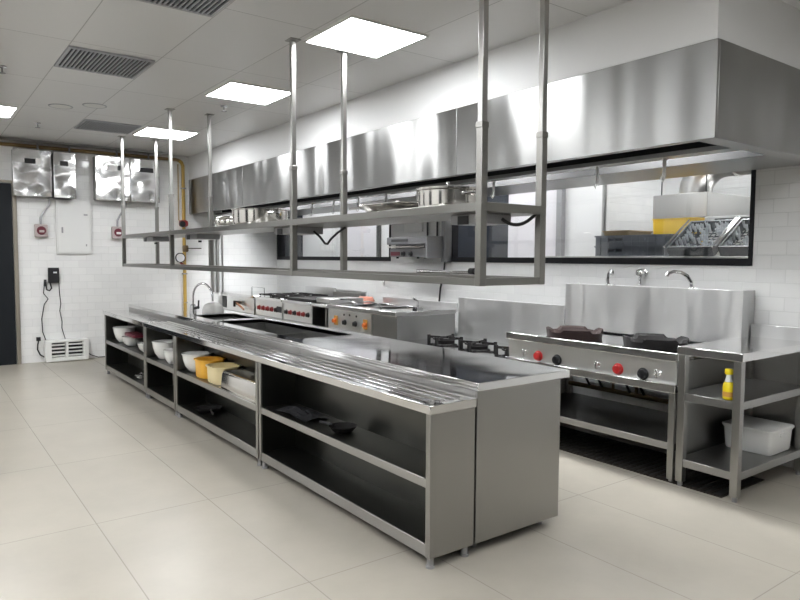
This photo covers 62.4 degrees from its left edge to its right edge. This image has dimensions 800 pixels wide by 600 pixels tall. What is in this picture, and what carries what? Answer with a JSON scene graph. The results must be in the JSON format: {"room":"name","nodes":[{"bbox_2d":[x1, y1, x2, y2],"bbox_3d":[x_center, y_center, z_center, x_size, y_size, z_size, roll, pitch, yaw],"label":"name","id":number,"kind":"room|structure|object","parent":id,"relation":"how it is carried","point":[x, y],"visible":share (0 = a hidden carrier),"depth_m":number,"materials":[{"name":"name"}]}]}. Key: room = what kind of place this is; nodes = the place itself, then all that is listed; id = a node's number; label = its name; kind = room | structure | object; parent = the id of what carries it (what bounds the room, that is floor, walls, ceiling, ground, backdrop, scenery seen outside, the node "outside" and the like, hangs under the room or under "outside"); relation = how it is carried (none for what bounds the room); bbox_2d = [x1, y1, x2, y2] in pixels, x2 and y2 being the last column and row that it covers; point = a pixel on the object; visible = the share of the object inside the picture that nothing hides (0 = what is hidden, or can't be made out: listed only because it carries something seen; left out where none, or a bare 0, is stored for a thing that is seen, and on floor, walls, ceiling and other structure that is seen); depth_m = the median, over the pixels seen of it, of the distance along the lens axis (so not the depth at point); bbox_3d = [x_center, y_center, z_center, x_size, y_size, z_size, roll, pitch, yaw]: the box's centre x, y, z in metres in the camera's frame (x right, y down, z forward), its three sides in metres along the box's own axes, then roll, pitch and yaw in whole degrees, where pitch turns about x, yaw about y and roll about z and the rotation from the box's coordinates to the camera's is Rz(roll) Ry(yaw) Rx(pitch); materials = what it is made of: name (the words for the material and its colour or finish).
{"room":"commercial kitchen","nodes":[
{"label":"commercial kitchen","id":0,"kind":"room"},
{"bbox_2d":[0,140,276,363],"bbox_3d":[-5.199,-0.630,8.914,7.650,2.990,0.150,-2,5,-36],"label":"wall","id":1,"kind":"structure","parent":0,"point":[97,282],"depth_m":9.54,"materials":[{"name":"white tile"}]},
{"bbox_2d":[0,183,16,365],"bbox_3d":[-5.558,-0.325,8.575,0.950,2.420,0.040,-2,5,-36],"label":"door","id":2,"kind":"structure","parent":1,"relation":"in","point":[8,353],"depth_m":8.80,"materials":[{"name":"black paint"}]},
{"bbox_2d":[0,180,21,363],"bbox_3d":[-5.557,-0.294,8.562,1.075,2.560,0.045,-2,5,-36],"label":"trim","id":3,"kind":"structure","parent":1,"relation":"attached to","point":[14,199],"depth_m":8.85,"materials":[{"name":"metal"}]},
{"bbox_2d":[11,143,51,197],"bbox_3d":[-4.921,-1.750,8.821,0.452,0.735,0.202,-2,5,-36],"label":"electrical box","id":4,"kind":"object","parent":1,"relation":"attached to","point":[31,168],"visible":0.97,"depth_m":8.74,"materials":[{"name":"metal"}]},
{"bbox_2d":[36,337,43,356],"bbox_3d":[-4.935,0.652,9.071,0.096,0.287,0.049,-2,5,-36],"label":"lead","id":5,"kind":"object","parent":1,"relation":"attached to","point":[38,339],"visible":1,"depth_m":9.04,"materials":[{"name":"black plastic"}]},
{"bbox_2d":[34,198,50,236],"bbox_3d":[-4.848,-1.121,8.974,0.214,0.537,0.114,-2,5,-36],"label":"switch","id":6,"kind":"object","parent":1,"relation":"attached to","point":[40,230],"visible":1,"depth_m":8.96,"materials":[{"name":"grey plastic"}]},
{"bbox_2d":[44,268,58,290],"bbox_3d":[-4.801,-0.281,9.096,0.198,0.325,0.066,-2,5,-36],"label":"wall phone","id":7,"kind":"object","parent":1,"relation":"attached to","point":[53,273],"visible":1,"depth_m":9.08,"materials":[{"name":"black plastic"}]},
{"bbox_2d":[41,286,47,339],"bbox_3d":[-4.884,0.167,9.093,0.097,0.802,0.010,-2,5,-36],"label":"cable","id":8,"kind":"object","parent":7,"relation":"hanging from","point":[44,286],"visible":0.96,"depth_m":9.08,"materials":[{"name":"black plastic"}]},
{"bbox_2d":[59,286,65,338],"bbox_3d":[-4.714,0.140,9.217,0.072,0.821,0.009,-2,5,-36],"label":"cable","id":9,"kind":"object","parent":7,"relation":"hanging from","point":[59,286],"visible":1,"depth_m":9.20,"materials":[{"name":"black plastic"}]},
{"bbox_2d":[51,146,75,198],"bbox_3d":[-4.609,-1.762,9.051,0.273,0.735,0.202,-2,5,-36],"label":"electrical box","id":10,"kind":"object","parent":1,"relation":"attached to","point":[63,164],"visible":0.95,"depth_m":8.98,"materials":[{"name":"metal"}]},
{"bbox_2d":[55,199,91,253],"bbox_3d":[-4.558,-1.018,9.237,0.454,0.750,0.047,-2,5,-36],"label":"access panel","id":11,"kind":"object","parent":1,"relation":"attached to","point":[72,217],"visible":1,"depth_m":9.22,"materials":[{"name":"white paint"}]},
{"bbox_2d":[0,142,200,302],"bbox_3d":[-4.993,-0.780,8.853,4.720,2.599,0.175,-2,5,-36],"label":"gas pipe","id":12,"kind":"object","parent":1,"relation":"attached to","point":[179,257],"visible":0.96,"depth_m":10.02,"materials":[{"name":"metal"}]},
{"bbox_2d":[93,151,129,201],"bbox_3d":[-4.115,-1.783,9.415,0.457,0.735,0.202,-2,5,-36],"label":"electrical box","id":13,"kind":"object","parent":1,"relation":"attached to","point":[106,169],"visible":0.95,"depth_m":9.32,"materials":[{"name":"metal"}]},
{"bbox_2d":[111,202,126,238],"bbox_3d":[-4.055,-1.154,9.559,0.214,0.537,0.114,-2,5,-36],"label":"switch","id":14,"kind":"object","parent":1,"relation":"attached to","point":[116,232],"visible":0.83,"depth_m":9.53,"materials":[{"name":"grey"}]},
{"bbox_2d":[128,154,159,202],"bbox_3d":[-3.760,-1.798,9.678,0.406,0.735,0.202,-2,5,-36],"label":"electrical box","id":15,"kind":"object","parent":1,"relation":"attached to","point":[142,179],"visible":0.8,"depth_m":9.59,"materials":[{"name":"metal"}]},
{"bbox_2d":[211,224,214,291],"bbox_3d":[-2.961,-0.663,10.437,0.052,1.075,0.052,-2,5,-36],"label":"conduit pipe","id":16,"kind":"object","parent":1,"relation":"attached to","point":[212,272],"visible":0.42,"depth_m":10.44,"materials":[{"name":"metal"}]},
{"bbox_2d":[216,239,219,291],"bbox_3d":[-2.895,-0.666,10.486,0.052,1.075,0.052,-2,5,-36],"label":"conduit pipe","id":17,"kind":"object","parent":1,"relation":"attached to","point":[217,240],"visible":0.66,"depth_m":10.47,"materials":[{"name":"metal"}]},
{"bbox_2d":[222,235,223,291],"bbox_3d":[-2.828,-0.668,10.535,0.024,1.075,0.024,-2,5,-36],"label":"conduit pipe","id":18,"kind":"object","parent":1,"relation":"attached to","point":[222,235],"visible":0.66,"depth_m":10.54,"materials":[{"name":"metal"}]},
{"bbox_2d":[0,357,799,599],"bbox_3d":[-1.132,1.124,6.069,10.700,0.100,16.700,-2,5,-36],"label":"floor","id":19,"kind":"structure","parent":0,"point":[107,493],"depth_m":3.56,"materials":[{"name":"beige tile"}]},
{"bbox_2d":[44,338,88,362],"bbox_3d":[-4.654,0.696,9.227,0.550,0.301,0.120,-2,5,-36],"label":"vent grille","id":20,"kind":"object","parent":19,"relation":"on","point":[56,350],"visible":1,"depth_m":9.19,"materials":[{"name":"white plastic"}]},
{"bbox_2d":[103,310,170,397],"bbox_3d":[-3.046,0.569,7.597,0.295,0.790,1.763,-2,5,-36],"label":"open shelf unit","id":21,"kind":"object","parent":19,"relation":"on","point":[124,361],"visible":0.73,"depth_m":7.91,"materials":[{"name":"metal"}]},
{"bbox_2d":[113,326,135,341],"bbox_3d":[-3.325,0.415,7.974,0.262,0.180,0.262,-2,5,-36],"label":"mixing bowl","id":22,"kind":"object","parent":21,"relation":"on","point":[119,331],"visible":0.69,"depth_m":7.88,"materials":[{"name":"white ceramic"}]},
{"bbox_2d":[121,336,142,345],"bbox_3d":[-3.087,0.473,7.630,0.242,0.110,0.242,-2,5,-36],"label":"mixing bowl","id":23,"kind":"object","parent":21,"relation":"on","point":[127,340],"visible":0.8,"depth_m":7.54,"materials":[{"name":"white ceramic"}]},
{"bbox_2d":[125,332,142,337],"bbox_3d":[-3.035,0.400,7.564,0.140,0.032,0.400,-2,5,-36],"label":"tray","id":24,"kind":"object","parent":23,"relation":"on","point":[130,334],"visible":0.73,"depth_m":7.47,"materials":[{"name":"red plastic"}]},
{"bbox_2d":[137,342,143,351],"bbox_3d":[-2.739,0.512,7.168,0.210,0.095,0.210,-2,5,-36],"label":"mixing bowl","id":25,"kind":"object","parent":21,"relation":"on","point":[140,344],"visible":0.36,"depth_m":7.09,"materials":[{"name":"white ceramic"}]},
{"bbox_2d":[144,327,177,415],"bbox_3d":[-2.230,0.668,6.505,0.281,0.742,0.949,-2,5,-36],"label":"open shelf unit","id":26,"kind":"object","parent":19,"relation":"on","point":[159,375],"visible":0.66,"depth_m":6.78,"materials":[{"name":"metal"}]},
{"bbox_2d":[152,339,172,358],"bbox_3d":[-2.382,0.504,6.709,0.262,0.175,0.262,-2,5,-36],"label":"mixing bowl","id":27,"kind":"object","parent":26,"relation":"on","point":[159,346],"visible":0.57,"depth_m":6.61,"materials":[{"name":"white ceramic"}]},
{"bbox_2d":[163,348,172,363],"bbox_3d":[-2.188,0.546,6.382,0.189,0.135,0.189,-2,5,-36],"label":"mixing bowl","id":28,"kind":"object","parent":26,"relation":"on","point":[168,353],"visible":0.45,"depth_m":6.31,"materials":[{"name":"white ceramic"}]},
{"bbox_2d":[175,337,261,465],"bbox_3d":[-1.408,0.744,5.395,0.281,0.742,1.787,-2,5,-36],"label":"open shelf unit","id":29,"kind":"object","parent":19,"relation":"on","point":[237,421],"visible":0.55,"depth_m":5.56,"materials":[{"name":"metal"}]},
{"bbox_2d":[181,351,212,371],"bbox_3d":[-1.829,0.560,5.963,0.273,0.165,0.273,-2,5,-36],"label":"mixing bowl","id":30,"kind":"object","parent":29,"relation":"on","point":[188,357],"visible":0.63,"depth_m":5.88,"materials":[{"name":"white ceramic"}]},
{"bbox_2d":[196,404,221,413],"bbox_3d":[-1.626,0.952,5.718,0.226,0.044,0.385,-2,5,-36],"label":"frying pan","id":31,"kind":"object","parent":29,"relation":"on","point":[210,408],"visible":1,"depth_m":5.82,"materials":[{"name":"black metal"}]},
{"bbox_2d":[193,356,225,378],"bbox_3d":[-1.644,0.583,5.709,0.239,0.154,0.294,-2,5,-36],"label":"tub","id":32,"kind":"object","parent":29,"relation":"on","point":[200,362],"visible":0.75,"depth_m":5.62,"materials":[{"name":"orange plastic"}]},
{"bbox_2d":[205,362,241,384],"bbox_3d":[-1.454,0.608,5.453,0.249,0.139,0.314,-2,5,-36],"label":"tub","id":33,"kind":"object","parent":29,"relation":"on","point":[214,370],"visible":0.75,"depth_m":5.38,"materials":[{"name":"beige plastic"}]},
{"bbox_2d":[218,369,255,403],"bbox_3d":[-1.133,0.639,5.007,0.242,0.137,0.730,-2,5,-36],"label":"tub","id":34,"kind":"object","parent":29,"relation":"on","point":[241,383],"visible":0.57,"depth_m":4.96,"materials":[{"name":"white"}]},
{"bbox_2d":[128,302,376,352],"bbox_3d":[-1.809,0.595,6.758,0.680,0.860,4.582,-2,5,-36],"label":"countertop","id":35,"kind":"structure","parent":19,"relation":"on","point":[278,333],"depth_m":6.15,"materials":[{"name":"metal"}]},
{"bbox_2d":[190,282,213,313],"bbox_3d":[-2.087,-0.016,6.921,0.357,0.335,0.077,3,5,39],"label":"gooseneck faucet","id":36,"kind":"object","parent":35,"relation":"on","point":[193,308],"visible":1,"depth_m":6.97,"materials":[{"name":"silver metal"}]},
{"bbox_2d":[202,302,223,312],"bbox_3d":[-2.040,0.080,7.207,0.231,0.105,0.225,-2,5,-36],"label":"bowl","id":37,"kind":"object","parent":35,"relation":"on","point":[213,307],"visible":1,"depth_m":7.13,"materials":[{"name":"white plastic"}]},
{"bbox_2d":[221,287,285,314],"bbox_3d":[-2.176,0.295,10.261,0.871,1.004,1.240,-2,5,-36],"label":"base cabinet","id":38,"kind":"object","parent":19,"relation":"on","point":[240,301],"visible":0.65,"depth_m":10.01,"materials":[{"name":"metal"}]},
{"bbox_2d":[221,291,285,297],"bbox_3d":[-2.154,-0.089,10.252,0.820,0.037,1.240,-2,5,-36],"label":"cooktop","id":39,"kind":"object","parent":38,"relation":"in","point":[240,294],"depth_m":10.19,"materials":[{"name":"metal"}]},
{"bbox_2d":[254,286,335,319],"bbox_3d":[-1.506,0.339,9.402,0.865,1.035,0.860,-2,5,-36],"label":"range","id":40,"kind":"object","parent":19,"relation":"on","point":[271,306],"visible":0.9,"depth_m":9.25,"materials":[{"name":"metal"}]},
{"bbox_2d":[254,296,286,301],"bbox_3d":[-1.506,-0.029,9.377,0.820,0.037,0.860,-2,5,-36],"label":"cooktop","id":41,"kind":"object","parent":40,"relation":"in","point":[258,298],"depth_m":9.15,"materials":[{"name":"metal"}]},
{"bbox_2d":[305,286,335,295],"bbox_3d":[-1.164,-0.104,9.625,0.020,0.175,0.860,-2,5,-36],"label":"backsplash","id":42,"kind":"structure","parent":40,"relation":"attached to","point":[328,291],"depth_m":9.60,"materials":[{"name":"metal"}]},
{"bbox_2d":[282,289,366,324],"bbox_3d":[-1.007,0.392,8.729,0.865,1.020,0.780,-2,5,-36],"label":"range","id":43,"kind":"object","parent":19,"relation":"on","point":[296,309],"visible":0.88,"depth_m":8.56,"materials":[{"name":"metal"}]},
{"bbox_2d":[282,299,317,305],"bbox_3d":[-1.007,0.017,8.703,0.820,0.037,0.780,-2,5,-36],"label":"cooktop","id":44,"kind":"object","parent":43,"relation":"in","point":[288,302],"depth_m":8.44,"materials":[{"name":"metal"}]},
{"bbox_2d":[336,289,366,295],"bbox_3d":[-0.665,-0.051,8.952,0.020,0.160,0.780,-2,5,-36],"label":"backsplash","id":45,"kind":"structure","parent":43,"relation":"attached to","point":[363,293],"depth_m":8.88,"materials":[{"name":"metal"}]},
{"bbox_2d":[311,301,377,326],"bbox_3d":[-0.654,0.482,8.267,0.840,0.905,0.370,-2,5,-36],"label":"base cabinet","id":46,"kind":"object","parent":19,"relation":"on","point":[319,310],"visible":0.16,"depth_m":8.17,"materials":[{"name":"black metal"}]},
{"bbox_2d":[317,297,362,303],"bbox_3d":[-0.743,0.001,8.193,0.480,0.058,0.330,-2,5,-36],"label":"tray","id":47,"kind":"object","parent":46,"relation":"on","point":[329,300],"visible":0.91,"depth_m":8.06,"materials":[{"name":"silver metal"}]},
{"bbox_2d":[359,296,374,301],"bbox_3d":[-0.436,-0.011,8.408,0.210,0.059,0.273,-2,5,-36],"label":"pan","id":48,"kind":"object","parent":46,"relation":"on","point":[365,298],"visible":0.72,"depth_m":8.31,"materials":[{"name":"orange"}]},
{"bbox_2d":[258,362,474,569],"bbox_3d":[-0.308,0.845,3.909,0.281,0.742,1.884,-2,5,-36],"label":"open shelf unit","id":49,"kind":"object","parent":19,"relation":"on","point":[407,473],"visible":0.88,"depth_m":3.69,"materials":[{"name":"metal"}]},
{"bbox_2d":[277,405,328,422],"bbox_3d":[-0.647,0.730,4.345,0.185,0.042,0.434,-2,5,-36],"label":"sheet","id":50,"kind":"object","parent":49,"relation":"on","point":[304,414],"visible":1,"depth_m":4.28,"materials":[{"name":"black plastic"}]},
{"bbox_2d":[144,321,476,414],"bbox_3d":[-1.126,0.373,4.987,0.292,0.050,4.651,-2,5,-36],"label":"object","id":51,"kind":"object","parent":49,"relation":"on","point":[425,399],"visible":1,"depth_m":3.89,"materials":[{"name":"metal"}]},
{"bbox_2d":[319,420,356,433],"bbox_3d":[-0.362,0.757,3.959,0.170,0.044,0.248,-2,5,-36],"label":"pan","id":52,"kind":"object","parent":49,"relation":"on","point":[339,427],"visible":1,"depth_m":3.97,"materials":[{"name":"metal"}]},
{"bbox_2d":[326,297,457,340],"bbox_3d":[-0.142,0.464,7.533,0.892,1.041,1.395,-2,5,-36],"label":"stove","id":53,"kind":"object","parent":19,"relation":"on","point":[403,319],"visible":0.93,"depth_m":7.13,"materials":[{"name":"metal"}]},
{"bbox_2d":[340,299,377,305],"bbox_3d":[-0.436,0.095,7.673,0.612,0.241,0.265,-2,5,-36],"label":"basket","id":54,"kind":"object","parent":53,"relation":"on","point":[340,299],"depth_m":7.62,"materials":[{"name":"silver metal"}]},
{"bbox_2d":[363,301,407,308],"bbox_3d":[-0.144,0.122,7.280,0.612,0.241,0.265,-2,5,-36],"label":"basket","id":55,"kind":"object","parent":53,"relation":"on","point":[363,301],"depth_m":7.21,"materials":[{"name":"silver metal"}]},
{"bbox_2d":[413,297,422,308],"bbox_3d":[0.182,0.034,7.155,0.105,0.131,0.080,-2,5,-36],"label":"tap","id":56,"kind":"object","parent":53,"relation":"on","point":[415,299],"depth_m":7.14,"materials":[{"name":"silver metal"}]},
{"bbox_2d":[299,336,569,546],"bbox_3d":[0.103,0.771,4.176,0.680,0.860,1.848,-2,5,-36],"label":"counter","id":57,"kind":"object","parent":19,"relation":"on","point":[517,411],"depth_m":3.48,"materials":[{"name":"metal"}]},
{"bbox_2d":[299,336,569,391],"bbox_3d":[0.106,0.363,4.150,0.680,0.042,1.848,-2,5,-36],"label":"countertop","id":58,"kind":"structure","parent":57,"relation":"on","point":[467,370],"depth_m":3.83,"materials":[{"name":"metal"}]},
{"bbox_2d":[407,297,564,358],"bbox_3d":[0.751,0.544,6.368,0.862,1.040,1.515,-2,5,-36],"label":"stove","id":59,"kind":"object","parent":19,"relation":"on","point":[483,324],"visible":0.4,"depth_m":6.58,"materials":[{"name":"metal"}]},
{"bbox_2d":[407,336,508,358],"bbox_3d":[0.747,0.472,6.360,0.810,0.045,1.515,-2,5,-36],"label":"cooktop","id":60,"kind":"object","parent":59,"relation":"in","point":[489,350],"depth_m":6.44,"materials":[{"name":"metal"}]},
{"bbox_2d":[458,297,564,343],"bbox_3d":[1.074,0.229,6.622,0.020,0.440,1.455,-2,5,-36],"label":"backsplash","id":61,"kind":"structure","parent":59,"relation":"attached to","point":[480,319],"depth_m":6.66,"materials":[{"name":"metal"}]},
{"bbox_2d":[506,283,754,481],"bbox_3d":[1.703,0.522,5.201,1.026,1.243,1.597,-2,5,-36],"label":"range","id":62,"kind":"object","parent":19,"relation":"on","point":[660,320],"visible":0.85,"depth_m":4.96,"materials":[{"name":"metal"}]},
{"bbox_2d":[594,361,600,368],"bbox_3d":[1.418,0.465,4.760,0.048,0.059,0.036,-2,5,-36],"label":"knob","id":63,"kind":"object","parent":62,"relation":"on","point":[597,364],"depth_m":4.76,"materials":[{"name":"silver metal"}]},
{"bbox_2d":[528,332,703,359],"bbox_3d":[1.687,0.332,5.127,0.770,0.023,1.515,-2,5,-36],"label":"cooktop","id":64,"kind":"object","parent":62,"relation":"in","point":[614,339],"depth_m":5.14,"materials":[{"name":"metal"}]},
{"bbox_2d":[560,392,675,450],"bbox_3d":[1.667,0.910,5.153,0.790,0.046,1.493,-2,5,-36],"label":"shelf","id":65,"kind":"object","parent":62,"relation":"attached to","point":[644,425],"depth_m":5.00,"materials":[{"name":"metal"}]},
{"bbox_2d":[654,369,661,377],"bbox_3d":[1.703,0.486,4.374,0.048,0.059,0.036,-2,5,-36],"label":"knob","id":66,"kind":"object","parent":62,"relation":"on","point":[657,372],"depth_m":4.37,"materials":[{"name":"silver metal"}]},
{"bbox_2d":[559,426,764,497],"bbox_3d":[1.250,1.119,5.521,0.560,0.006,3.210,-2,5,-36],"label":"floor grate","id":67,"kind":"object","parent":19,"relation":"on","point":[648,462],"visible":0.39,"depth_m":4.84,"materials":[{"name":"black metal"}]},
{"bbox_2d":[675,324,799,502],"bbox_3d":[2.295,0.700,4.388,0.975,1.000,0.416,-2,5,-36],"label":"side table","id":68,"kind":"object","parent":19,"relation":"on","point":[766,378],"visible":0.95,"depth_m":4.26,"materials":[{"name":"metal"}]},
{"bbox_2d":[722,368,733,399],"bbox_3d":[2.003,0.513,4.027,0.049,0.190,0.069,-2,5,-36],"label":"soap bottle","id":69,"kind":"object","parent":68,"relation":"on","point":[727,393],"visible":0.93,"depth_m":4.01,"materials":[{"name":"yellow plastic"}]},
{"bbox_2d":[683,443,799,479],"bbox_3d":[2.273,1.043,4.396,0.903,0.050,0.394,-2,5,-36],"label":"shelf","id":70,"kind":"object","parent":68,"relation":"attached to","point":[714,460],"depth_m":4.23,"materials":[{"name":"metal"}]},
{"bbox_2d":[685,378,799,409],"bbox_3d":[2.275,0.614,4.369,0.903,0.050,0.394,-2,5,-36],"label":"shelf","id":71,"kind":"object","parent":68,"relation":"attached to","point":[758,391],"depth_m":4.25,"materials":[{"name":"metal"}]},
{"bbox_2d":[722,416,794,455],"bbox_3d":[2.444,0.926,4.514,0.340,0.169,0.344,-2,5,-36],"label":"storage bin","id":72,"kind":"object","parent":68,"relation":"on","point":[766,437],"visible":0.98,"depth_m":4.40,"materials":[{"name":"white plastic"}]},
{"bbox_2d":[0,0,799,156],"bbox_3d":[-1.115,-1.960,5.871,10.700,0.100,16.700,-2,5,-36],"label":"ceiling","id":73,"kind":"structure","parent":0,"point":[194,55],"depth_m":5.02,"materials":[{"name":"white paint"}]},
{"bbox_2d":[0,65,6,73],"bbox_3d":[-3.213,-1.858,5.334,0.070,0.058,0.070,-2,5,-36],"label":"sprinkler","id":74,"kind":"object","parent":73,"relation":"attached to","point":[1,66],"visible":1,"depth_m":5.33,"materials":[{"name":"silver metal"}]},
{"bbox_2d":[0,105,17,117],"bbox_3d":[-4.364,-1.985,6.853,0.630,0.012,0.630,-2,5,-36],"label":"recessed light","id":75,"kind":"object","parent":73,"relation":"in","point":[6,111],"visible":1,"depth_m":6.92,"materials":[{"name":"white plastic"}]},
{"bbox_2d":[48,104,72,108],"bbox_3d":[-3.464,-1.976,6.747,0.230,0.007,0.230,-2,5,-36],"label":"ceiling speaker","id":76,"kind":"object","parent":73,"relation":"attached to","point":[58,106],"visible":1,"depth_m":6.74,"materials":[{"name":"silver metal"}]},
{"bbox_2d":[0,137,167,155],"bbox_3d":[-5.098,-2.080,8.484,4.200,0.040,0.070,-2,5,-36],"label":"pipe","id":77,"kind":"object","parent":73,"relation":"hanging from","point":[1,138],"visible":0.9,"depth_m":8.99,"materials":[{"name":"metal"}]},
{"bbox_2d":[82,103,106,108],"bbox_3d":[-3.099,-1.971,6.707,0.230,0.007,0.230,-2,5,-36],"label":"ceiling speaker","id":78,"kind":"object","parent":73,"relation":"attached to","point":[90,105],"visible":1,"depth_m":6.68,"materials":[{"name":"white paint"}]},
{"bbox_2d":[84,104,104,107],"bbox_3d":[-3.099,-1.971,6.707,0.200,0.005,0.200,-2,5,-36],"label":"grille","id":79,"kind":"object","parent":78,"relation":"attached to","point":[86,105],"depth_m":6.69,"materials":[{"name":"white paint"}]},
{"bbox_2d":[54,45,154,78],"bbox_3d":[-2.340,-1.868,5.220,0.610,0.014,0.620,-2,5,-36],"label":"ceiling vent","id":80,"kind":"object","parent":73,"relation":"in","point":[73,57],"visible":1,"depth_m":5.19,"materials":[{"name":"silver metal"}]},
{"bbox_2d":[74,119,141,134],"bbox_3d":[-3.453,-2.040,7.798,0.610,0.014,0.620,-2,5,-36],"label":"ceiling vent","id":81,"kind":"object","parent":73,"relation":"in","point":[86,124],"visible":1,"depth_m":7.77,"materials":[{"name":"silver metal"}]},
{"bbox_2d":[132,126,198,140],"bbox_3d":[-2.910,-2.063,8.199,0.630,0.012,0.630,-2,5,-36],"label":"recessed light","id":82,"kind":"object","parent":73,"relation":"in","point":[147,131],"visible":1,"depth_m":8.17,"materials":[{"name":"white plastic"}]},
{"bbox_2d":[136,0,232,16],"bbox_3d":[-1.252,-1.767,3.751,0.610,0.014,0.620,-2,5,-36],"label":"ceiling vent","id":83,"kind":"object","parent":73,"relation":"in","point":[209,8],"visible":1,"depth_m":3.99,"materials":[{"name":"silver metal"}]},
{"bbox_2d":[204,81,289,104],"bbox_3d":[-1.407,-1.925,6.168,0.630,0.012,0.630,-2,5,-36],"label":"recessed light","id":84,"kind":"object","parent":73,"relation":"in","point":[231,90],"visible":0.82,"depth_m":6.14,"materials":[{"name":"white plastic"}]},
{"bbox_2d":[118,0,548,285],"bbox_3d":[-1.408,-1.084,5.932,0.501,1.659,6.731,-2,5,-36],"label":"shelf","id":85,"kind":"object","parent":73,"relation":"hanging from","point":[481,213],"visible":1,"depth_m":4.04,"materials":[{"name":"grey metal"}]},
{"bbox_2d":[214,216,232,225],"bbox_3d":[-1.561,-0.735,6.138,0.395,0.122,0.360,1,4,9],"label":"steel pan","id":86,"kind":"object","parent":85,"relation":"on","point":[222,220],"visible":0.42,"depth_m":5.98,"materials":[{"name":"silver metal"}]},
{"bbox_2d":[231,208,288,224],"bbox_3d":[-1.200,-0.707,5.670,0.483,0.130,0.483,1,4,4],"label":"steel pot","id":87,"kind":"object","parent":85,"relation":"on","point":[239,215],"visible":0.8,"depth_m":5.46,"materials":[{"name":"silver metal"}]},
{"bbox_2d":[349,204,416,211],"bbox_3d":[-0.089,-0.569,4.172,0.374,0.060,0.642,-2,5,-36],"label":"pan","id":88,"kind":"object","parent":85,"relation":"on","point":[371,208],"visible":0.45,"depth_m":3.92,"materials":[{"name":"silver metal"}]},
{"bbox_2d":[359,201,416,206],"bbox_3d":[-0.009,-0.584,4.080,0.340,0.010,0.440,-2,5,-36],"label":"flat tray","id":89,"kind":"object","parent":88,"relation":"on","point":[391,202],"visible":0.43,"depth_m":3.88,"materials":[{"name":"silver metal"}]},
{"bbox_2d":[416,268,474,274],"bbox_3d":[0.281,-0.181,4.054,0.038,0.038,0.570,-2,5,-36],"label":"rod","id":90,"kind":"object","parent":85,"relation":"on","point":[470,270],"visible":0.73,"depth_m":4.02,"materials":[{"name":"silver metal"}]},
{"bbox_2d":[416,182,475,206],"bbox_3d":[0.268,-0.583,3.687,0.360,0.153,0.388,1,4,5],"label":"steel pot","id":91,"kind":"object","parent":85,"relation":"on","point":[431,195],"visible":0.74,"depth_m":3.53,"materials":[{"name":"silver metal"}]},
{"bbox_2d":[303,15,428,58],"bbox_3d":[-0.242,-1.817,4.596,0.630,0.012,0.630,-2,5,-36],"label":"recessed light","id":92,"kind":"object","parent":73,"relation":"in","point":[353,34],"visible":1,"depth_m":4.56,"materials":[{"name":"white plastic"}]},
{"bbox_2d":[276,165,799,467],"bbox_3d":[1.853,-0.398,5.914,0.120,2.990,13.070,-2,5,-36],"label":"wall","id":93,"kind":"structure","parent":0,"point":[774,275],"depth_m":5.63,"materials":[{"name":"white tile"}]},
{"bbox_2d":[277,210,390,260],"bbox_3d":[-1.039,-0.959,9.803,0.142,0.740,3.270,-2,5,-36],"label":"window","id":94,"kind":"structure","parent":93,"relation":"in","point":[364,243],"depth_m":9.52,"materials":[{"name":"black"}]},
{"bbox_2d":[387,221,451,300],"bbox_3d":[0.210,-0.547,7.721,0.351,1.121,0.800,-2,5,-36],"label":"grill","id":95,"kind":"object","parent":93,"relation":"attached to","point":[427,246],"visible":0.89,"depth_m":7.48,"materials":[{"name":"grey metal"}]},
{"bbox_2d":[188,38,799,216],"bbox_3d":[-0.196,-1.302,7.284,1.470,0.676,8.312,-2,5,-36],"label":"extraction hood","id":96,"kind":"object","parent":93,"relation":"attached to","point":[714,106],"visible":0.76,"depth_m":4.49,"materials":[{"name":"metal"}]},
{"bbox_2d":[188,0,799,179],"bbox_3d":[-0.193,-1.818,7.264,1.475,0.352,8.315,-2,5,-36],"label":"wall","id":97,"kind":"structure","parent":93,"relation":"attached to","point":[632,30],"depth_m":4.36,"materials":[{"name":"white paint"}]},
{"bbox_2d":[452,170,755,265],"bbox_3d":[1.611,-0.715,6.223,0.142,0.740,3.430,-2,5,-36],"label":"window","id":98,"kind":"structure","parent":93,"relation":"in","point":[708,219],"depth_m":5.64,"materials":[{"name":"black"}]},
{"bbox_2d":[606,269,614,284],"bbox_3d":[1.810,-0.171,5.690,0.090,0.196,0.276,2,4,23],"label":"faucet","id":99,"kind":"object","parent":93,"relation":"attached to","point":[610,272],"visible":0.5,"depth_m":5.71,"materials":[{"name":"silver metal"}]},
{"bbox_2d":[636,268,647,284],"bbox_3d":[2.022,-0.196,5.516,0.095,0.136,0.072,-2,5,-36],"label":"tap","id":100,"kind":"object","parent":93,"relation":"attached to","point":[639,272],"visible":1,"depth_m":5.50,"materials":[{"name":"silver metal"}]},
{"bbox_2d":[565,283,754,342],"bbox_3d":[2.048,0.089,5.427,0.173,0.403,1.597,-2,5,-36],"label":"backsplash","id":101,"kind":"structure","parent":93,"relation":"attached to","point":[699,315],"depth_m":5.23,"materials":[{"name":"metal"}]},
{"bbox_2d":[665,270,698,288],"bbox_3d":[2.210,-0.134,5.150,0.276,0.196,0.090,0,4,-6],"label":"faucet","id":102,"kind":"object","parent":93,"relation":"attached to","point":[669,273],"visible":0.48,"depth_m":5.13,"materials":[{"name":"silver metal"}]},
{"bbox_2d":[751,324,799,340],"bbox_3d":[2.681,0.250,4.643,0.020,0.130,0.416,-2,5,-36],"label":"backsplash","id":103,"kind":"structure","parent":93,"relation":"attached to","point":[757,330],"depth_m":4.66,"materials":[{"name":"metal"}]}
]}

